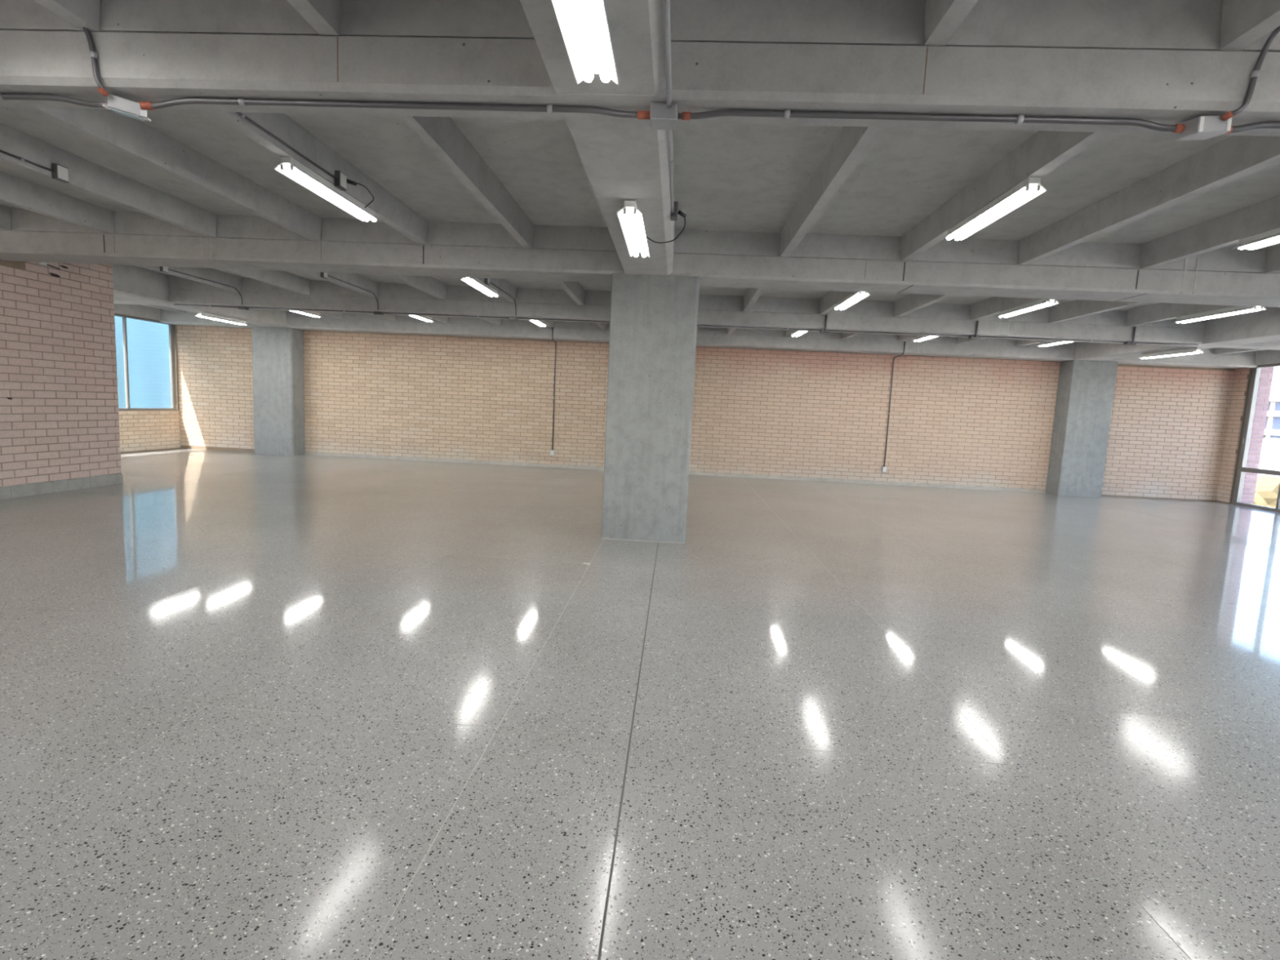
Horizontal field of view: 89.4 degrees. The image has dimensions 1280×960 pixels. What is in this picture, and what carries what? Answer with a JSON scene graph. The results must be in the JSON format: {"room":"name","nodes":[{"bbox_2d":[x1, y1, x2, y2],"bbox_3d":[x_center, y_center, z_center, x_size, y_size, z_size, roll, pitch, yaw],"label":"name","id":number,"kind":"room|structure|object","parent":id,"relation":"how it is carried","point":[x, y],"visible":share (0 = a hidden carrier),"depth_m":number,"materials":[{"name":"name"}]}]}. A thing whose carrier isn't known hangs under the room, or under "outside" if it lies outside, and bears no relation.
{"room":"empty commercial space","nodes":[
{"label":"empty commercial space","id":0,"kind":"room"},
{"bbox_2d":[0,259,121,486],"bbox_3d":[-8.263,-0.790,2.508,0.288,3.245,14.205,3,6,3],"label":"wall","id":1,"kind":"structure","parent":0,"point":[60,411],"depth_m":8.62,"materials":[{"name":"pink brick"}]},
{"bbox_2d":[0,473,123,499],"bbox_3d":[-7.845,0.095,8.580,0.026,0.162,2.310,3,6,3],"label":"baseboard","id":2,"kind":"structure","parent":1,"relation":"attached to","point":[57,486],"depth_m":8.71,"materials":[{"name":"concrete"}]},
{"bbox_2d":[114,303,159,320],"bbox_3d":[-11.207,-3.573,12.117,0.240,0.440,6.750,3,6,3],"label":"lintel","id":3,"kind":"object","parent":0,"point":[136,310],"depth_m":14.16,"materials":[{"name":"concrete"}]},
{"bbox_2d":[0,448,1279,959],"bbox_3d":[0.280,1.037,5.188,24.270,0.202,20.100,3,6,3],"label":"floor","id":4,"kind":"structure","parent":0,"point":[253,706],"depth_m":3.09,"materials":[{"name":"concrete"}]},
{"bbox_2d":[251,325,305,456],"bbox_3d":[-8.389,-2.051,15.081,0.933,2.912,0.580,3,6,3],"label":"concrete column","id":5,"kind":"structure","parent":4,"relation":"on","point":[277,353],"depth_m":14.82,"materials":[{"name":"concrete"}]},
{"bbox_2d":[111,264,286,327],"bbox_3d":[-8.657,-2.886,7.270,0.520,0.482,14.770,3,6,3],"label":"concrete beam","id":6,"kind":"structure","parent":5,"relation":"on","point":[131,282],"depth_m":11.03,"materials":[{"name":"concrete"}]},
{"bbox_2d":[195,311,248,324],"bbox_3d":[-8.345,-3.225,12.943,0.176,0.093,1.310,3,6,3],"label":"fluorescent light","id":7,"kind":"object","parent":6,"relation":"attached to","point":[202,314],"visible":1,"depth_m":12.83,"materials":[{"name":"white"}]},
{"bbox_2d":[601,273,699,543],"bbox_3d":[0.121,-0.794,7.452,0.946,2.912,0.722,3,6,3],"label":"concrete column","id":8,"kind":"structure","parent":4,"relation":"on","point":[653,318],"depth_m":7.10,"materials":[{"name":"concrete"}]},
{"bbox_2d":[520,0,675,275],"bbox_3d":[0.100,-2.428,6.815,0.507,0.482,14.770,3,6,3],"label":"concrete beam","id":9,"kind":"structure","parent":8,"relation":"on","point":[623,158],"depth_m":3.24,"materials":[{"name":"concrete"}]},
{"bbox_2d":[551,0,618,84],"bbox_3d":[-0.211,-1.614,2.041,0.176,0.093,1.310,3,6,3],"label":"fluorescent light","id":10,"kind":"object","parent":9,"relation":"attached to","point":[583,24],"visible":1,"depth_m":2.37,"materials":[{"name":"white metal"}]},
{"bbox_2d":[617,200,686,257],"bbox_3d":[0.120,-1.992,5.104,0.480,0.184,1.310,3,6,3],"label":"fluorescent light","id":11,"kind":"object","parent":9,"relation":"attached to","point":[631,219],"visible":1,"depth_m":4.93,"materials":[{"name":"white"}]},
{"bbox_2d":[663,0,671,107],"bbox_3d":[0.037,-1.568,1.297,0.031,0.065,3.423,3,6,3],"label":"conduit","id":12,"kind":"object","parent":9,"relation":"attached to","point":[666,2],"visible":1,"depth_m":2.58,"materials":[{"name":"metal"}]},
{"bbox_2d":[668,129,674,213],"bbox_3d":[0.193,-1.881,3.987,0.028,0.094,1.753,3,6,3],"label":"conduit","id":13,"kind":"object","parent":9,"relation":"attached to","point":[670,131],"visible":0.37,"depth_m":3.90,"materials":[{"name":"metal"}]},
{"bbox_2d":[671,201,678,220],"bbox_3d":[0.261,-2.040,4.909,0.050,0.110,0.110,3,6,3],"label":"box","id":14,"kind":"object","parent":9,"relation":"attached to","point":[673,215],"visible":0.78,"depth_m":4.86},
{"bbox_2d":[0,208,1279,306],"bbox_3d":[0.565,-2.444,7.173,24.270,0.492,0.563,3,6,3],"label":"girder","id":15,"kind":"object","parent":8,"relation":"on","point":[1083,271],"visible":0.98,"depth_m":6.97,"materials":[{"name":"concrete"}]},
{"bbox_2d":[1045,360,1118,497],"bbox_3d":[9.617,-1.111,14.146,0.920,2.912,0.580,3,6,3],"label":"concrete column","id":16,"kind":"structure","parent":4,"relation":"on","point":[1086,388],"depth_m":13.89,"materials":[{"name":"concrete"}]},
{"bbox_2d":[1073,306,1279,360],"bbox_3d":[9.080,-1.960,6.349,0.590,0.482,14.770,3,6,3],"label":"concrete beam","id":17,"kind":"structure","parent":16,"relation":"on","point":[1262,326],"depth_m":10.05,"materials":[{"name":"concrete"}]},
{"bbox_2d":[1137,346,1204,359],"bbox_3d":[9.353,-2.234,11.428,0.176,0.093,1.310,3,6,3],"label":"fluorescent light","id":18,"kind":"object","parent":17,"relation":"attached to","point":[1192,350],"visible":1,"depth_m":11.31,"materials":[{"name":"white"}]},
{"bbox_2d":[0,106,1279,310],"bbox_3d":[0.793,-2.527,4.714,25.070,0.250,20.400,3,6,3],"label":"ceiling","id":19,"kind":"structure","parent":0,"point":[728,176],"depth_m":5.25,"materials":[{"name":"concrete"}]},
{"bbox_2d":[0,204,11,231],"bbox_3d":[-7.236,-2.731,5.436,0.124,0.245,3.719,3,6,3],"label":"joist","id":20,"kind":"object","parent":19,"relation":"attached to","point":[5,211],"visible":1,"depth_m":7.22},
{"bbox_2d":[0,171,114,234],"bbox_3d":[-6.029,-2.668,5.373,0.124,0.245,3.719,3,6,3],"label":"joist","id":21,"kind":"object","parent":19,"relation":"attached to","point":[14,191],"visible":1,"depth_m":6.53,"materials":[{"name":"concrete"}]},
{"bbox_2d":[33,0,100,31],"bbox_3d":[-2.692,-2.055,1.324,0.124,0.245,3.470,3,6,3],"label":"joist","id":22,"kind":"object","parent":19,"relation":"attached to","point":[80,14],"visible":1,"depth_m":2.96,"materials":[{"name":"concrete"}]},
{"bbox_2d":[0,123,217,237],"bbox_3d":[-4.843,-2.606,5.311,0.124,0.245,3.719,3,6,3],"label":"joist","id":23,"kind":"object","parent":19,"relation":"attached to","point":[85,175],"visible":1,"depth_m":5.75,"materials":[{"name":"concrete"}]},
{"bbox_2d":[0,149,53,172],"bbox_3d":[-4.836,-2.419,4.378,0.024,0.023,1.805,3,6,3],"label":"conduit","id":24,"kind":"object","parent":23,"relation":"attached to","point":[20,158],"visible":1,"depth_m":5.04,"materials":[{"name":"metal"}]},
{"bbox_2d":[51,163,69,182],"bbox_3d":[-4.773,-2.527,5.327,0.050,0.120,0.110,3,6,3],"label":"box","id":25,"kind":"object","parent":23,"relation":"attached to","point":[60,173],"visible":1,"depth_m":5.30,"materials":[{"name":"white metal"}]},
{"bbox_2d":[142,304,186,312],"bbox_3d":[-10.449,-3.760,13.207,0.124,0.245,3.000,3,6,3],"label":"joist","id":26,"kind":"object","parent":19,"relation":"attached to","point":[154,306],"visible":0.14,"depth_m":14.18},
{"bbox_2d":[22,106,321,240],"bbox_3d":[-3.656,-2.544,5.250,0.124,0.245,3.719,3,6,3],"label":"joist","id":27,"kind":"object","parent":19,"relation":"attached to","point":[133,138],"visible":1,"depth_m":5.10,"materials":[{"name":"concrete"}]},
{"bbox_2d":[137,265,241,292],"bbox_3d":[-7.003,-3.179,9.485,0.124,0.245,3.320,3,6,3],"label":"joist","id":28,"kind":"object","parent":19,"relation":"attached to","point":[211,274],"visible":0.36,"depth_m":10.36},
{"bbox_2d":[168,268,242,304],"bbox_3d":[-6.900,-3.063,10.324,0.018,0.266,1.652,3,6,3],"label":"conduit","id":29,"kind":"object","parent":28,"relation":"attached to","point":[168,268],"visible":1,"depth_m":10.31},
{"bbox_2d":[221,268,310,294],"bbox_3d":[-5.796,-3.116,9.422,0.124,0.245,3.320,3,6,3],"label":"joist","id":30,"kind":"object","parent":19,"relation":"attached to","point":[283,279],"visible":0.43,"depth_m":10.25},
{"bbox_2d":[286,0,340,35],"bbox_3d":[-1.535,-1.995,1.264,0.124,0.245,3.470,3,6,3],"label":"joist","id":31,"kind":"object","parent":19,"relation":"attached to","point":[323,15],"visible":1,"depth_m":2.89,"materials":[{"name":"concrete"}]},
{"bbox_2d":[208,111,428,244],"bbox_3d":[-2.469,-2.482,5.188,0.124,0.245,3.719,3,6,3],"label":"joist","id":32,"kind":"object","parent":19,"relation":"attached to","point":[388,208],"visible":0.43,"depth_m":4.99,"materials":[{"name":"concrete"}]},
{"bbox_2d":[235,111,337,179],"bbox_3d":[-2.462,-2.294,4.247,0.024,0.023,1.790,3,6,3],"label":"conduit","id":33,"kind":"object","parent":32,"relation":"attached to","point":[241,114],"visible":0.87,"depth_m":4.43,"materials":[{"name":"metal"}]},
{"bbox_2d":[273,156,381,222],"bbox_3d":[-2.431,-2.360,5.230,0.260,0.182,1.310,3,6,3],"label":"fluorescent light","id":34,"kind":"object","parent":32,"relation":"attached to","point":[289,166],"visible":1,"depth_m":5.08,"materials":[{"name":"white"}]},
{"bbox_2d":[334,170,346,191],"bbox_3d":[-2.401,-2.401,5.189,0.050,0.120,0.110,3,6,3],"label":"box","id":35,"kind":"object","parent":32,"relation":"attached to","point":[340,183],"visible":1,"depth_m":5.15,"materials":[{"name":"grey metal"}]},
{"bbox_2d":[316,311,342,319],"bbox_3d":[-6.799,-3.569,13.018,0.124,0.245,3.000,3,6,3],"label":"joist","id":36,"kind":"object","parent":19,"relation":"attached to","point":[336,315],"visible":0.21,"depth_m":14.15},
{"bbox_2d":[291,311,322,317],"bbox_3d":[-6.811,-3.394,12.967,0.176,0.093,1.310,3,6,3],"label":"fluorescent light","id":37,"kind":"object","parent":36,"relation":"attached to","point":[315,314],"visible":0.55,"depth_m":13.25,"materials":[{"name":"white"}]},
{"bbox_2d":[303,271,377,297],"bbox_3d":[-4.609,-3.054,9.361,0.124,0.245,3.320,3,6,3],"label":"joist","id":38,"kind":"object","parent":19,"relation":"attached to","point":[356,279],"visible":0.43,"depth_m":10.22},
{"bbox_2d":[327,275,378,310],"bbox_3d":[-4.506,-2.938,10.200,0.018,0.266,1.652,3,6,3],"label":"conduit","id":39,"kind":"object","parent":38,"relation":"attached to","point":[327,275],"visible":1,"depth_m":10.32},
{"bbox_2d":[387,275,447,299],"bbox_3d":[-3.422,-2.992,9.299,0.124,0.245,3.320,3,6,3],"label":"joist","id":40,"kind":"object","parent":19,"relation":"attached to","point":[428,285],"visible":0.43,"depth_m":10.11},
{"bbox_2d":[428,315,448,323],"bbox_3d":[-4.405,-3.444,12.893,0.124,0.245,3.000,3,6,3],"label":"joist","id":41,"kind":"object","parent":19,"relation":"attached to","point":[442,319],"visible":0.21,"depth_m":14.04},
{"bbox_2d":[408,315,433,322],"bbox_3d":[-4.415,-3.272,12.873,0.176,0.093,1.310,3,6,3],"label":"fluorescent light","id":42,"kind":"object","parent":41,"relation":"attached to","point":[426,318],"visible":0.52,"depth_m":13.14,"materials":[{"name":"white"}]},
{"bbox_2d":[397,115,533,248],"bbox_3d":[-1.312,-2.422,5.128,0.124,0.245,3.719,3,6,3],"label":"joist","id":43,"kind":"object","parent":19,"relation":"attached to","point":[442,135],"visible":0.64,"depth_m":4.93,"materials":[{"name":"concrete"}]},
{"bbox_2d":[482,318,501,325],"bbox_3d":[-3.219,-3.382,12.832,0.124,0.245,3.000,3,6,3],"label":"joist","id":44,"kind":"object","parent":19,"relation":"attached to","point":[496,322],"visible":0.21,"depth_m":13.90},
{"bbox_2d":[478,278,516,302],"bbox_3d":[-2.236,-2.930,9.238,0.124,0.245,3.320,3,6,3],"label":"joist","id":45,"kind":"object","parent":19,"relation":"attached to","point":[503,284],"visible":0.36,"depth_m":10.20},
{"bbox_2d":[460,277,500,297],"bbox_3d":[-2.247,-2.756,9.197,0.176,0.093,1.310,3,6,3],"label":"fluorescent light","id":46,"kind":"object","parent":45,"relation":"attached to","point":[477,284],"visible":0.89,"depth_m":9.10,"materials":[{"name":"white"}]},
{"bbox_2d":[555,280,585,305],"bbox_3d":[-1.079,-2.869,9.178,0.124,0.245,3.320,3,6,3],"label":"joist","id":47,"kind":"object","parent":19,"relation":"attached to","point":[575,290],"visible":0.43,"depth_m":9.94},
{"bbox_2d":[0,0,1279,136],"bbox_3d":[0.328,-1.994,3.055,24.270,0.482,0.301,3,6,3],"label":"girder","id":48,"kind":"object","parent":19,"relation":"attached to","point":[1158,61],"visible":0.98,"depth_m":2.94,"materials":[{"name":"concrete"}]},
{"bbox_2d":[0,92,106,108],"bbox_3d":[-5.117,-2.004,3.334,5.040,0.065,0.039,3,6,3],"label":"conduit","id":49,"kind":"object","parent":48,"relation":"attached to","point":[3,96],"visible":0.8,"depth_m":3.21,"materials":[{"name":"metal"}]},
{"bbox_2d":[82,26,108,96],"bbox_3d":[-2.683,-2.066,2.914,0.106,0.480,0.432,6,7,29],"label":"conduit","id":50,"kind":"object","parent":48,"relation":"attached to","point":[94,55],"visible":0.83,"depth_m":3.06,"materials":[{"name":"metal"}]},
{"bbox_2d":[102,93,151,121],"bbox_3d":[-2.547,-1.848,3.211,0.181,0.099,0.137,0,7,-25],"label":"junction box","id":51,"kind":"object","parent":48,"relation":"attached to","point":[120,105],"visible":0.95,"depth_m":3.17,"materials":[{"name":"metal"}]},
{"bbox_2d":[137,97,650,119],"bbox_3d":[-1.210,-1.800,3.131,2.525,0.065,0.039,3,6,3],"label":"conduit","id":52,"kind":"object","parent":48,"relation":"attached to","point":[144,105],"visible":0.95,"depth_m":3.12,"materials":[{"name":"metal"}]},
{"bbox_2d":[649,102,677,129],"bbox_3d":[0.114,-1.723,3.063,0.125,0.076,0.125,3,6,3],"label":"junction box","id":53,"kind":"object","parent":48,"relation":"attached to","point":[661,117],"visible":1,"depth_m":3.00,"materials":[{"name":"grey paint"}]},
{"bbox_2d":[677,109,1185,133],"bbox_3d":[1.326,-1.670,2.999,2.300,0.060,0.039,3,6,3],"label":"conduit","id":54,"kind":"object","parent":48,"relation":"attached to","point":[786,113],"visible":1,"depth_m":2.99,"materials":[{"name":"metal"}]},
{"bbox_2d":[1175,115,1232,140],"bbox_3d":[2.541,-1.588,2.917,0.156,0.094,0.128,2,6,-3],"label":"junction box","id":55,"kind":"object","parent":48,"relation":"attached to","point":[1201,127],"visible":0.83,"depth_m":2.87,"materials":[{"name":"metal"}]},
{"bbox_2d":[1221,26,1279,120],"bbox_3d":[2.661,-1.760,2.689,0.098,0.405,0.321,0,7,-21],"label":"conduit","id":56,"kind":"object","parent":48,"relation":"attached to","point":[1255,74],"visible":1,"depth_m":2.78,"materials":[{"name":"metal"}]},
{"bbox_2d":[1224,121,1279,133],"bbox_3d":[5.377,-1.458,2.789,5.515,0.060,0.039,3,6,3],"label":"conduit","id":57,"kind":"object","parent":48,"relation":"attached to","point":[1260,125],"visible":0.67,"depth_m":2.91,"materials":[{"name":"metal"}]},
{"bbox_2d":[113,275,1279,350],"bbox_3d":[0.783,-2.866,10.944,24.270,0.482,0.402,3,6,3],"label":"girder","id":58,"kind":"object","parent":19,"relation":"attached to","point":[531,303],"visible":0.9,"depth_m":10.72,"materials":[{"name":"concrete"}]},
{"bbox_2d":[173,303,238,307],"bbox_3d":[-7.540,-3.032,11.260,1.180,0.026,0.027,3,6,3],"label":"conduit","id":59,"kind":"object","parent":58,"relation":"attached to","point":[174,304],"visible":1,"depth_m":11.25,"materials":[{"name":"metal"}]},
{"bbox_2d":[247,306,373,312],"bbox_3d":[-5.685,-2.936,11.164,2.260,0.026,0.027,3,6,3],"label":"conduit","id":60,"kind":"object","parent":58,"relation":"attached to","point":[247,307],"visible":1,"depth_m":11.15,"materials":[{"name":"metal"}]},
{"bbox_2d":[382,311,508,318],"bbox_3d":[-3.321,-2.812,11.041,2.200,0.026,0.027,3,6,3],"label":"conduit","id":61,"kind":"object","parent":58,"relation":"attached to","point":[382,312],"visible":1,"depth_m":11.04,"materials":[{"name":"metal"}]},
{"bbox_2d":[516,317,820,330],"bbox_3d":[0.449,-2.615,10.846,5.080,0.026,0.027,3,6,3],"label":"conduit","id":62,"kind":"object","parent":58,"relation":"attached to","point":[517,317],"visible":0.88,"depth_m":10.80,"materials":[{"name":"metal"}]},
{"bbox_2d":[828,329,969,336],"bbox_3d":[4.258,-2.417,10.648,2.280,0.026,0.027,3,6,3],"label":"conduit","id":63,"kind":"object","parent":58,"relation":"attached to","point":[828,330],"visible":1,"depth_m":10.64,"materials":[{"name":"metal"}]},
{"bbox_2d":[979,335,1125,342],"bbox_3d":[6.692,-2.289,10.522,2.320,0.026,0.027,3,6,3],"label":"conduit","id":64,"kind":"object","parent":58,"relation":"attached to","point":[980,335],"visible":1,"depth_m":10.51,"materials":[{"name":"metal"}]},
{"bbox_2d":[1136,342,1198,345],"bbox_3d":[8.482,-2.196,10.429,0.990,0.019,0.020,3,6,3],"label":"conduit","id":65,"kind":"object","parent":58,"relation":"attached to","point":[1136,342],"visible":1,"depth_m":10.42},
{"bbox_2d":[160,308,1263,368],"bbox_3d":[0.981,-3.246,14.382,24.270,0.482,0.532,3,6,3],"label":"girder","id":66,"kind":"object","parent":19,"relation":"attached to","point":[877,344],"visible":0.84,"depth_m":14.08,"materials":[{"name":"concrete"}]},
{"bbox_2d":[742,288,765,311],"bbox_3d":[1.664,-2.726,9.035,0.124,0.245,3.320,3,6,3],"label":"joist","id":67,"kind":"object","parent":19,"relation":"attached to","point":[751,295],"visible":0.43,"depth_m":9.73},
{"bbox_2d":[780,126,884,257],"bbox_3d":[1.431,-2.279,4.986,0.124,0.245,3.719,3,6,3],"label":"joist","id":68,"kind":"object","parent":19,"relation":"attached to","point":[851,144],"visible":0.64,"depth_m":4.76,"materials":[{"name":"concrete"}]},
{"bbox_2d":[819,290,854,314],"bbox_3d":[2.911,-2.661,8.970,0.124,0.245,3.320,3,6,3],"label":"joist","id":69,"kind":"object","parent":19,"relation":"attached to","point":[828,302],"visible":0.36,"depth_m":9.88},
{"bbox_2d":[832,291,870,310],"bbox_3d":[2.899,-2.487,8.930,0.176,0.093,1.310,3,6,3],"label":"fluorescent light","id":70,"kind":"object","parent":69,"relation":"attached to","point":[855,297],"visible":0.84,"depth_m":8.83,"materials":[{"name":"white"}]},
{"bbox_2d":[841,332,860,339],"bbox_3d":[4.311,-2.989,12.441,0.124,0.245,3.000,3,6,3],"label":"joist","id":71,"kind":"object","parent":19,"relation":"attached to","point":[844,335],"visible":0.21,"depth_m":13.50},
{"bbox_2d":[899,334,918,342],"bbox_3d":[5.528,-2.926,12.378,0.124,0.245,3.000,3,6,3],"label":"joist","id":72,"kind":"object","parent":19,"relation":"attached to","point":[903,338],"visible":0.21,"depth_m":13.53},
{"bbox_2d":[911,335,938,342],"bbox_3d":[5.518,-2.754,12.357,0.176,0.093,1.310,3,6,3],"label":"fluorescent light","id":73,"kind":"object","parent":72,"relation":"attached to","point":[920,338],"visible":0.53,"depth_m":12.62,"materials":[{"name":"white"}]},
{"bbox_2d":[893,293,951,317],"bbox_3d":[4.107,-2.599,8.908,0.124,0.245,3.320,3,6,3],"label":"joist","id":74,"kind":"object","parent":19,"relation":"attached to","point":[910,303],"visible":0.43,"depth_m":9.71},
{"bbox_2d":[924,0,977,45],"bbox_3d":[1.208,-1.852,1.121,0.124,0.245,3.470,3,6,3],"label":"joist","id":75,"kind":"object","parent":19,"relation":"attached to","point":[943,18],"visible":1,"depth_m":2.72,"materials":[{"name":"concrete"}]},
{"bbox_2d":[957,337,986,344],"bbox_3d":[6.754,-2.862,12.314,0.124,0.245,3.000,3,6,3],"label":"joist","id":76,"kind":"object","parent":19,"relation":"attached to","point":[962,340],"visible":0.21,"depth_m":13.46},
{"bbox_2d":[970,297,1040,319],"bbox_3d":[5.324,-2.535,8.845,0.124,0.245,3.320,3,6,3],"label":"joist","id":77,"kind":"object","parent":19,"relation":"attached to","point":[991,306],"visible":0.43,"depth_m":9.73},
{"bbox_2d":[996,298,1059,317],"bbox_3d":[5.320,-2.374,8.924,0.176,0.093,1.310,3,6,3],"label":"fluorescent light","id":78,"kind":"object","parent":77,"relation":"attached to","point":[1042,303],"visible":0.94,"depth_m":8.81,"materials":[{"name":"white"}]},
{"bbox_2d":[900,130,1111,261],"bbox_3d":[2.677,-2.214,4.921,0.124,0.245,3.719,3,6,3],"label":"joist","id":79,"kind":"object","parent":19,"relation":"attached to","point":[1044,151],"visible":0.57,"depth_m":4.68,"materials":[{"name":"concrete"}]},
{"bbox_2d":[941,177,1047,240],"bbox_3d":[2.671,-2.049,4.971,0.176,0.093,1.310,3,6,3],"label":"fluorescent light","id":80,"kind":"object","parent":79,"relation":"attached to","point":[1030,188],"visible":1,"depth_m":4.78,"materials":[{"name":"white"}]},
{"bbox_2d":[1016,339,1046,346],"bbox_3d":[7.961,-2.799,12.252,0.124,0.245,3.000,3,6,3],"label":"joist","id":81,"kind":"object","parent":19,"relation":"attached to","point":[1019,342],"visible":0.21,"depth_m":13.40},
{"bbox_2d":[1036,340,1071,346],"bbox_3d":[7.951,-2.627,12.231,0.176,0.093,1.310,3,6,3],"label":"fluorescent light","id":82,"kind":"object","parent":81,"relation":"attached to","point":[1044,344],"visible":0.56,"depth_m":12.51,"materials":[{"name":"white"}]},
{"bbox_2d":[1048,299,1146,323],"bbox_3d":[6.551,-2.471,8.782,0.124,0.245,3.320,3,6,3],"label":"joist","id":83,"kind":"object","parent":19,"relation":"attached to","point":[1077,308],"visible":0.43,"depth_m":9.61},
{"bbox_2d":[1017,135,1279,265],"bbox_3d":[3.874,-2.151,4.859,0.124,0.245,3.719,3,6,3],"label":"joist","id":84,"kind":"object","parent":19,"relation":"attached to","point":[1233,157],"visible":1,"depth_m":4.75,"materials":[{"name":"concrete"}]},
{"bbox_2d":[1126,302,1236,326],"bbox_3d":[7.758,-2.408,8.719,0.124,0.245,3.320,3,6,3],"label":"joist","id":85,"kind":"object","parent":19,"relation":"attached to","point":[1162,311],"visible":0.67,"depth_m":9.60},
{"bbox_2d":[1173,306,1266,323],"bbox_3d":[7.747,-2.236,8.698,0.176,0.093,1.310,3,6,3],"label":"fluorescent light","id":86,"kind":"object","parent":85,"relation":"attached to","point":[1234,310],"visible":0.84,"depth_m":8.63,"materials":[{"name":"white"}]},
{"bbox_2d":[1140,195,1279,269],"bbox_3d":[5.091,-2.088,4.796,0.124,0.245,3.719,3,6,3],"label":"joist","id":87,"kind":"object","parent":19,"relation":"attached to","point":[1225,230],"visible":1,"depth_m":5.75,"materials":[{"name":"concrete"}]},
{"bbox_2d":[1231,226,1279,250],"bbox_3d":[5.085,-1.923,4.845,0.176,0.093,1.310,3,6,3],"label":"fluorescent light","id":88,"kind":"object","parent":87,"relation":"attached to","point":[1272,237],"visible":1,"depth_m":5.30,"materials":[{"name":"white"}]},
{"bbox_2d":[1213,347,1265,354],"bbox_3d":[11.990,-2.588,12.043,0.124,0.245,3.000,3,6,3],"label":"joist","id":89,"kind":"object","parent":19,"relation":"attached to","point":[1217,350],"visible":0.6,"depth_m":13.16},
{"bbox_2d":[1219,0,1279,50],"bbox_3d":[2.454,-1.787,1.057,0.124,0.245,3.470,3,6,3],"label":"joist","id":90,"kind":"object","parent":19,"relation":"attached to","point":[1243,22],"visible":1,"depth_m":2.68,"materials":[{"name":"concrete"}]},
{"bbox_2d":[1265,244,1279,273],"bbox_3d":[6.317,-2.024,4.732,0.124,0.245,3.719,3,6,3],"label":"joist","id":91,"kind":"object","parent":19,"relation":"attached to","point":[1273,258],"visible":1,"depth_m":6.51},
{"bbox_2d":[173,324,1235,501],"bbox_3d":[0.823,-1.615,14.912,24.070,2.930,0.256,3,6,3],"label":"wall","id":92,"kind":"structure","parent":0,"point":[962,421],"depth_m":14.71,"materials":[{"name":"beige brick"}]},
{"bbox_2d":[119,410,180,453],"bbox_3d":[-11.329,-0.876,12.422,0.246,0.905,6.750,3,6,3],"label":"wall","id":93,"kind":"structure","parent":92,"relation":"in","point":[140,430],"depth_m":14.60,"materials":[{"name":"beige brick"}]},
{"bbox_2d":[114,312,177,410],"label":"window","id":94,"kind":"structure","parent":93,"relation":"attached to","point":[171,326],"depth_m":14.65,"materials":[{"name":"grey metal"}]},
{"bbox_2d":[551,327,556,449],"bbox_3d":[-1.979,-2.024,14.647,0.032,2.745,0.502,3,6,2],"label":"conduit","id":95,"kind":"object","parent":92,"relation":"attached to","point":[552,327],"visible":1,"depth_m":14.86,"materials":[{"name":"metal"}]},
{"bbox_2d":[304,451,1045,493],"bbox_3d":[0.563,-0.196,14.948,17.115,0.082,0.026,3,6,3],"label":"baseboard","id":96,"kind":"structure","parent":92,"relation":"attached to","point":[359,455],"depth_m":14.87,"materials":[{"name":"concrete"}]},
{"bbox_2d":[883,342,905,466],"bbox_3d":[5.600,-1.628,14.252,0.033,2.745,0.508,2,6,-2],"label":"conduit","id":97,"kind":"object","parent":92,"relation":"attached to","point":[904,342],"visible":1,"depth_m":14.47,"materials":[{"name":"metal"}]},
{"bbox_2d":[1215,368,1251,503],"bbox_3d":[12.939,-0.984,14.120,0.256,2.970,0.581,3,6,3],"label":"wall","id":98,"kind":"structure","parent":0,"point":[1242,377],"depth_m":13.96,"materials":[{"name":"beige brick"}]},
{"bbox_2d":[1231,363,1279,512],"bbox_3d":[12.333,0.120,4.119,0.105,2.970,19.560,3,6,3],"label":"window","id":99,"kind":"structure","parent":98,"relation":"in","point":[1255,371],"depth_m":13.68,"materials":[{"name":"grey metal"}]},
{"bbox_2d":[1253,349,1279,364],"bbox_3d":[12.450,-1.593,4.220,0.270,0.420,20.150,3,6,3],"label":"lintel","id":100,"kind":"object","parent":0,"point":[1267,356],"depth_m":13.23,"materials":[{"name":"concrete"}]},
{"bbox_3d":[79.658,1.031,55.985,126.800,0.300,200.000,3,6,3],"label":"ground","id":101,"kind":"structure","parent":0,"visible":0},
{"bbox_2d":[1253,475,1279,507],"bbox_3d":[23.809,0.846,25.081,2.966,2.143,3.086,3,6,3],"label":"dry bush","id":102,"kind":"object","parent":101,"relation":"on","point":[1267,486],"visible":0.18,"depth_m":24.14,"materials":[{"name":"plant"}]},
{"bbox_2d":[1257,391,1279,477],"bbox_3d":[40.210,-1.934,38.659,22.000,5.850,8.250,3,6,3],"label":"office building","id":103,"kind":"object","parent":101,"relation":"on","point":[1272,430],"visible":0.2,"depth_m":34.98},
{"bbox_2d":[1259,437,1279,477],"bbox_3d":[29.113,-0.125,29.044,3.250,3.400,2.900,3,6,3],"label":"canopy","id":104,"kind":"object","parent":101,"relation":"on","point":[1270,451],"visible":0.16,"depth_m":28.68,"materials":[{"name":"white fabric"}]},
{"label":"outside","id":105,"kind":"structure","parent":0,"visible":0},
{"bbox_3d":[13.178,0.966,11.944,0.750,0.310,35.000,3,6,3],"label":"terrace","id":106,"kind":"object","parent":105,"visible":0},
{"bbox_2d":[1240,366,1274,504],"bbox_3d":[12.891,-0.273,6.130,0.550,3.430,16.600,3,6,3],"label":"wall","id":107,"kind":"structure","parent":106,"relation":"on","point":[1266,375],"depth_m":14.12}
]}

